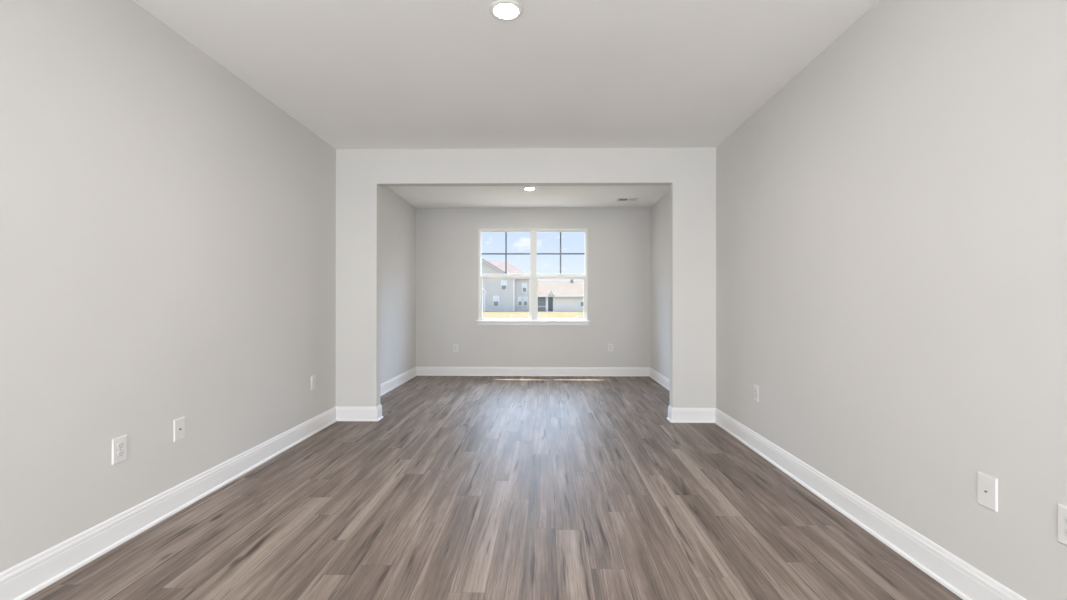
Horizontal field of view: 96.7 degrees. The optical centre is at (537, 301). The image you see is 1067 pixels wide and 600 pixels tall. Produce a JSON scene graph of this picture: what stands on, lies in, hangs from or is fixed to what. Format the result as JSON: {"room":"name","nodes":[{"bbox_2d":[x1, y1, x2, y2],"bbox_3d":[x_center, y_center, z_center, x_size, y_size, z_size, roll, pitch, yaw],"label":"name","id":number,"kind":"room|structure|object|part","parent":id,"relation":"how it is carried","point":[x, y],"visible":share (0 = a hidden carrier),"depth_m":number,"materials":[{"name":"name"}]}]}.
{"room":"empty living room","nodes":[
{"label":"empty living room","id":0,"kind":"room"},
{"bbox_2d":[0,0,415,572],"bbox_3d":[-2.144,-0.175,1.904,0.120,2.740,11.980,0,0,1],"label":"wall","id":1,"kind":"structure","parent":0,"point":[168,229],"depth_m":2.48,"materials":[{"name":"paint"}]},
{"bbox_2d":[112,435,126,464],"bbox_3d":[-2.073,0.732,2.354,0.009,0.126,0.080,0,0,1],"label":"outlet","id":2,"kind":"object","parent":1,"relation":"attached to","point":[119,444],"visible":1,"depth_m":2.35,"materials":[{"name":"white plastic"}]},
{"bbox_2d":[117,450,123,456],"bbox_3d":[-2.071,0.752,2.354,0.004,0.028,0.034,0,0,1],"label":"receptacle","id":3,"kind":"object","parent":2,"relation":"attached to","point":[120,453],"depth_m":2.35,"materials":[{"name":"white plastic"}]},
{"bbox_2d":[117,442,123,448],"bbox_3d":[-2.071,0.713,2.354,0.004,0.028,0.034,0,0,1],"label":"receptacle","id":4,"kind":"object","parent":2,"relation":"attached to","point":[120,445],"depth_m":2.35,"materials":[{"name":"white plastic"}]},
{"bbox_2d":[0,406,336,599],"bbox_3d":[-2.097,1.121,0.410,0.024,0.144,8.756,0,0,1],"label":"baseboard","id":5,"kind":"structure","parent":1,"relation":"attached to","point":[32,575],"depth_m":2.43,"materials":[{"name":"white paint"}]},
{"bbox_2d":[173,417,184,441],"bbox_3d":[-2.066,0.735,2.738,0.012,0.126,0.080,0,0,1],"label":"cable wall plate","id":6,"kind":"object","parent":1,"relation":"attached to","point":[178,424],"visible":1,"depth_m":2.73,"materials":[{"name":"white plastic"}]},
{"bbox_2d":[311,375,315,389],"bbox_3d":[-2.043,0.731,4.318,0.009,0.126,0.080,0,0,1],"label":"outlet","id":7,"kind":"object","parent":1,"relation":"attached to","point":[313,378],"visible":1,"depth_m":4.32,"materials":[{"name":"white plastic"}]},
{"bbox_2d":[380,367,416,395],"bbox_3d":[-2.005,1.127,6.325,0.024,0.144,2.846,0,0,1],"label":"baseboard","id":8,"kind":"structure","parent":1,"relation":"attached to","point":[389,385],"depth_m":6.72,"materials":[{"name":"white paint"}]},
{"bbox_2d":[24,376,962,599],"bbox_3d":[-0.177,1.256,1.872,4.058,0.120,11.980,0,0,1],"label":"floor","id":9,"kind":"structure","parent":0,"point":[464,487],"depth_m":2.60,"materials":[{"name":"wood"}]},
{"bbox_2d":[133,0,877,207],"bbox_3d":[-0.175,-1.619,1.875,4.058,0.150,11.980,0,0,1],"label":"ceiling","id":10,"kind":"structure","parent":0,"point":[356,74],"depth_m":3.09,"materials":[{"name":"paint"}]},
{"bbox_2d":[489,0,523,20],"bbox_3d":[-0.167,-1.539,2.507,0.184,0.008,0.184,0,0,1],"label":"recessed light","id":11,"kind":"object","parent":10,"relation":"in","point":[505,10],"visible":1,"depth_m":2.50,"materials":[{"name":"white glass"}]},
{"bbox_2d":[523,187,535,190],"bbox_3d":[-0.111,-1.535,6.436,0.184,0.008,0.184,0,0,1],"label":"recessed light","id":12,"kind":"object","parent":10,"relation":"in","point":[524,188],"visible":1,"depth_m":6.41,"materials":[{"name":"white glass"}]},
{"bbox_2d":[616,198,638,200],"bbox_3d":[1.344,-1.533,7.106,0.316,0.010,0.210,0,0,1],"label":"ceiling vent","id":13,"kind":"object","parent":10,"relation":"in","point":[618,199],"visible":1,"depth_m":7.08,"materials":[{"name":"white metal"}]},
{"bbox_2d":[336,148,715,407],"bbox_3d":[-0.130,-0.171,4.816,3.818,2.740,0.115,0,0,1],"label":"wall","id":14,"kind":"structure","parent":0,"point":[690,173],"depth_m":4.76,"materials":[{"name":"paint"}]},
{"bbox_2d":[336,404,382,420],"bbox_3d":[-1.821,1.126,4.841,0.438,0.144,0.162,0,0,1],"label":"baseboard","id":15,"kind":"object","parent":14,"relation":"attached to","point":[343,413],"visible":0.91,"depth_m":4.77,"materials":[{"name":"white paint"}]},
{"bbox_3d":[-1.814,1.188,4.841,0.425,0.019,0.162,0,0,1],"label":"shoe moulding","id":16,"kind":"part","parent":15,"relation":"part of","materials":[{"name":"white paint"}]},
{"bbox_2d":[667,405,715,422],"bbox_3d":[1.550,1.128,4.789,0.456,0.144,0.162,0,0,1],"label":"baseboard","id":17,"kind":"object","parent":14,"relation":"attached to","point":[675,415],"visible":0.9,"depth_m":4.72,"materials":[{"name":"white paint"}]},
{"bbox_3d":[1.544,1.190,4.789,0.443,0.019,0.162,0,0,1],"label":"shoe moulding","id":18,"kind":"part","parent":17,"relation":"part of","materials":[{"name":"white paint"}]},
{"bbox_2d":[416,207,649,366],"bbox_3d":[-0.083,-0.168,7.791,3.818,2.740,0.143,0,0,1],"label":"wall","id":19,"kind":"structure","parent":0,"point":[618,237],"depth_m":7.72,"materials":[{"name":"paint"}]},
{"bbox_2d":[453,344,457,351],"bbox_3d":[-1.339,0.749,7.733,0.080,0.126,0.009,0,0,1],"label":"outlet","id":20,"kind":"object","parent":19,"relation":"attached to","point":[455,346],"visible":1,"depth_m":7.73,"materials":[{"name":"white plastic"}]},
{"bbox_2d":[416,367,649,375],"bbox_3d":[-0.086,1.130,7.706,3.818,0.144,0.024,0,0,1],"label":"baseboard","id":21,"kind":"structure","parent":19,"relation":"attached to","point":[420,371],"depth_m":7.71,"materials":[{"name":"white paint"}]},
{"bbox_3d":[-0.086,1.192,7.700,3.793,0.019,0.011,0,0,1],"label":"shoe moulding","id":22,"kind":"part","parent":21,"relation":"part of","materials":[{"name":"white paint"}]},
{"bbox_2d":[476,228,590,324],"bbox_3d":[-0.075,-0.411,7.766,1.861,1.573,0.162,0,0,1],"label":"window","id":23,"kind":"structure","parent":19,"relation":"in","point":[533,277],"depth_m":7.75,"materials":[{"name":"white plastic"}]},
{"bbox_3d":[-0.524,-0.795,7.826,0.821,0.757,0.032,0,0,1],"label":"sash","id":24,"kind":"part","parent":23,"relation":"part of","materials":[{"name":"clear glass"}]},
{"bbox_2d":[482,232,529,273],"bbox_3d":[-0.524,-0.810,7.833,0.801,0.683,0.006,0,0,1],"label":"grille","id":25,"kind":"object","parent":23,"relation":"attached to","point":[505,253],"depth_m":7.83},
{"bbox_3d":[-0.525,-0.064,7.781,0.821,0.720,0.033,0,0,1],"label":"sash","id":26,"kind":"part","parent":23,"relation":"part of","materials":[{"name":"clear glass"}]},
{"bbox_3d":[-0.076,0.312,7.712,1.861,0.023,0.054,0,0,1],"label":"sill","id":27,"kind":"part","parent":23,"relation":"part of","materials":[{"name":"white paint"}]},
{"bbox_3d":[0.375,-0.794,7.812,0.806,0.757,0.032,0,0,1],"label":"sash","id":28,"kind":"part","parent":23,"relation":"part of","materials":[{"name":"clear glass"}]},
{"bbox_2d":[537,232,583,273],"bbox_3d":[0.376,-0.809,7.819,0.786,0.683,0.006,0,0,1],"label":"grille","id":29,"kind":"object","parent":23,"relation":"attached to","point":[560,253],"depth_m":7.82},
{"bbox_3d":[0.374,-0.063,7.767,0.806,0.720,0.033,0,0,1],"label":"sash","id":30,"kind":"part","parent":23,"relation":"part of","materials":[{"name":"clear glass"}]},
{"bbox_2d":[608,344,612,350],"bbox_3d":[1.180,0.739,7.694,0.080,0.126,0.009,0,0,1],"label":"outlet","id":31,"kind":"object","parent":19,"relation":"attached to","point":[610,346],"visible":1,"depth_m":7.69,"materials":[{"name":"white plastic"}]},
{"bbox_2d":[650,0,1066,599],"bbox_3d":[1.793,-0.173,1.842,0.120,2.740,11.980,0,0,1],"label":"wall","id":32,"kind":"structure","parent":0,"point":[891,222],"depth_m":2.18,"materials":[{"name":"paint"}]},
{"bbox_2d":[649,367,669,390],"bbox_3d":[1.790,1.129,6.266,0.024,0.144,2.846,0,0,1],"label":"baseboard","id":33,"kind":"structure","parent":32,"relation":"attached to","point":[662,380],"depth_m":6.95,"materials":[{"name":"white paint"}]},
{"bbox_3d":[1.783,1.192,6.266,0.011,0.019,2.821,0,0,1],"label":"shoe moulding","id":34,"kind":"part","parent":33,"relation":"part of","materials":[{"name":"white paint"}]},
{"bbox_2d":[754,385,758,401],"bbox_3d":[1.759,0.735,3.820,0.009,0.126,0.080,0,0,1],"label":"outlet","id":35,"kind":"object","parent":32,"relation":"attached to","point":[756,388],"visible":1,"depth_m":3.81,"materials":[{"name":"white plastic"}]},
{"bbox_2d":[715,408,1026,599],"bbox_3d":[1.697,1.123,0.350,0.024,0.144,8.756,0,0,1],"label":"baseboard","id":36,"kind":"structure","parent":32,"relation":"attached to","point":[964,580],"depth_m":2.37,"materials":[{"name":"white paint"}]},
{"bbox_2d":[978,471,997,511],"bbox_3d":[1.726,0.729,1.825,0.012,0.126,0.080,0,0,1],"label":"cable wall plate","id":37,"kind":"object","parent":32,"relation":"attached to","point":[987,485],"visible":1,"depth_m":1.82,"materials":[{"name":"white plastic"}]},
{"bbox_2d":[1058,504,1066,544],"bbox_3d":[1.723,0.732,1.533,0.009,0.126,0.080,0,0,1],"label":"outlet","id":38,"kind":"object","parent":32,"relation":"attached to","point":[1062,510],"visible":1,"depth_m":1.56,"materials":[{"name":"white plastic"}]},
{"label":"outside","id":39,"kind":"structure","parent":0,"visible":0},
{"bbox_2d":[483,311,582,318],"bbox_3d":[1.542,1.794,98.916,180.000,0.200,182.140,0,0,1],"label":"ground","id":40,"kind":"structure","parent":39,"point":[486,314],"depth_m":62.89,"materials":[{"name":"yellow plant"}]},
{"bbox_2d":[482,259,528,310],"bbox_3d":[-8.563,-3.096,90.158,15.240,9.550,10.780,0,0,1],"label":"house","id":41,"kind":"structure","parent":40,"relation":"on","point":[498,294],"depth_m":85.14,"materials":[{"name":"grey"}]},
{"bbox_2d":[538,279,582,310],"bbox_3d":[8.003,-1.286,89.837,17.600,5.950,10.900,0,0,1],"label":"house","id":42,"kind":"structure","parent":40,"relation":"on","point":[554,295],"depth_m":85.04,"materials":[{"name":"beige"}]},
{"bbox_3d":[2.312,0.380,85.059,0.870,2.600,0.070,0,0,1],"label":"porch door","id":43,"kind":"part","parent":42,"relation":"part of","materials":[{"name":"grey"}]}
]}

